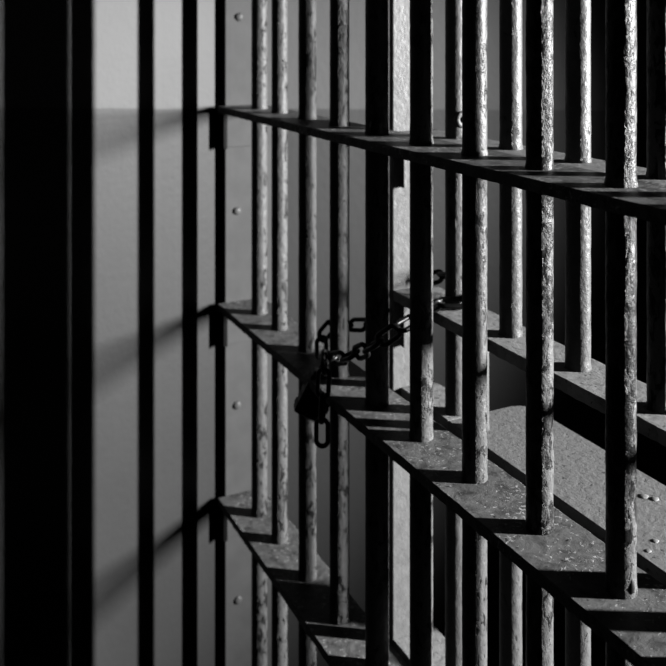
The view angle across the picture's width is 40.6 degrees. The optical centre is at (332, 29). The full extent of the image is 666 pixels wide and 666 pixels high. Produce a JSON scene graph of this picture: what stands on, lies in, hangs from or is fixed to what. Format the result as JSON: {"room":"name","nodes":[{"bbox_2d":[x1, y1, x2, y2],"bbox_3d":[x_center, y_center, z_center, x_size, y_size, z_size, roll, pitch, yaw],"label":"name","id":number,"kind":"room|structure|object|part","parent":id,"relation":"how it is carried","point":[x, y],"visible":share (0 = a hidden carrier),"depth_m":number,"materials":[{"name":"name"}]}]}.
{"room":"prison interior","nodes":[
{"label":"prison interior","id":0,"kind":"room"},
{"bbox_2d":[0,0,218,665],"bbox_3d":[-1.049,0.200,0.946,2.200,2.600,0.150,0,0,-44],"label":"wall","id":1,"kind":"structure","parent":0,"point":[109,115],"depth_m":1.50,"materials":[{"name":"paint"}]},
{"bbox_2d":[219,0,665,665],"bbox_3d":[0.546,0.200,2.115,1.753,2.600,0.150,0,0,-26],"label":"wall","id":2,"kind":"structure","parent":0,"point":[507,382],"depth_m":1.88,"materials":[{"name":"paint"}]},
{"bbox_2d":[223,0,271,665],"bbox_3d":[-0.148,0.200,1.682,0.116,2.600,0.022,0,0,-26],"label":"trim","id":3,"kind":"structure","parent":2,"relation":"attached to","point":[237,196],"depth_m":1.66,"materials":[{"name":"paint"}]},
{"bbox_3d":[0.285,1.550,0.214,3.900,0.100,3.332,0,0,-26],"label":"floor","id":4,"kind":"structure","parent":0,"visible":0},
{"bbox_2d":[218,0,665,665],"bbox_3d":[0.153,0.200,1.006,0.090,2.600,1.469,0,0,-26],"label":"barred grating","id":5,"kind":"object","parent":4,"relation":"on","point":[602,584],"visible":0.98,"depth_m":1.09,"materials":[{"name":"paint"}]},
{"bbox_3d":[-0.171,0.899,1.661,0.053,0.064,0.004,0,0,-26],"label":"clip plate","id":6,"kind":"part","parent":5,"relation":"part of","materials":[{"name":"paint"}]},
{"bbox_3d":[-0.171,0.544,1.661,0.053,0.064,0.004,0,0,-26],"label":"clip plate","id":7,"kind":"part","parent":5,"relation":"part of","materials":[{"name":"paint"}]},
{"bbox_3d":[-0.171,0.183,1.661,0.053,0.064,0.004,0,0,-26],"label":"clip plate","id":8,"kind":"part","parent":5,"relation":"part of","materials":[{"name":"paint"}]},
{"bbox_3d":[0.153,0.861,1.005,0.090,0.012,1.468,0,0,-26],"label":"rail","id":9,"kind":"part","parent":5,"relation":"part of","materials":[{"name":"metal"}]},
{"bbox_3d":[0.154,0.506,1.005,0.090,0.012,1.468,0,0,-26],"label":"rail","id":10,"kind":"part","parent":5,"relation":"part of","materials":[{"name":"metal"}]},
{"bbox_3d":[0.154,0.145,1.005,0.090,0.012,1.468,0,0,-26],"label":"rail","id":11,"kind":"part","parent":5,"relation":"part of","materials":[{"name":"metal"}]},
{"bbox_2d":[389,0,665,665],"bbox_3d":[0.355,0.290,0.854,0.135,2.380,0.979,0,0,-26],"label":"gate","id":12,"kind":"object","parent":4,"relation":"on","point":[579,489],"visible":0.71,"depth_m":1.06,"materials":[{"name":"metal"}]},
{"bbox_2d":[314,269,461,448],"bbox_3d":[0.074,0.450,1.248,0.204,0.234,0.260,0,0,-26],"label":"chain","id":13,"kind":"object","parent":12,"relation":"attached to","point":[324,360],"visible":0.64,"depth_m":1.22,"materials":[{"name":"grey metal"}]},
{"bbox_2d":[294,355,329,421],"bbox_3d":[-0.020,0.516,1.300,0.073,0.098,0.026,0,0,-6],"label":"padlock","id":14,"kind":"object","parent":13,"relation":"hanging from","point":[306,404],"visible":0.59,"depth_m":1.29,"materials":[{"name":"metal"}]},
{"bbox_3d":[0.328,0.856,0.835,0.069,0.012,0.968,0,0,-26],"label":"rail","id":15,"kind":"part","parent":12,"relation":"part of","materials":[{"name":"metal"}]},
{"bbox_3d":[0.146,0.506,1.218,0.058,0.012,0.119,0,0,-26],"label":"rail","id":16,"kind":"part","parent":12,"relation":"part of","materials":[{"name":"metal"}]},
{"bbox_3d":[0.328,0.370,0.835,0.069,0.014,0.968,0,0,-26],"label":"rail","id":17,"kind":"part","parent":12,"relation":"part of","materials":[{"name":"metal"}]},
{"bbox_3d":[0.328,0.148,0.835,0.069,0.012,0.968,0,0,-26],"label":"rail","id":18,"kind":"part","parent":12,"relation":"part of","materials":[{"name":"metal"}]},
{"bbox_2d":[448,406,665,585],"bbox_3d":[0.285,0.505,1.010,0.122,0.013,0.376,0,0,-26],"label":"metal plate","id":19,"kind":"object","parent":12,"relation":"on","point":[579,489],"depth_m":1.00,"materials":[{"name":"paint"}]}
]}

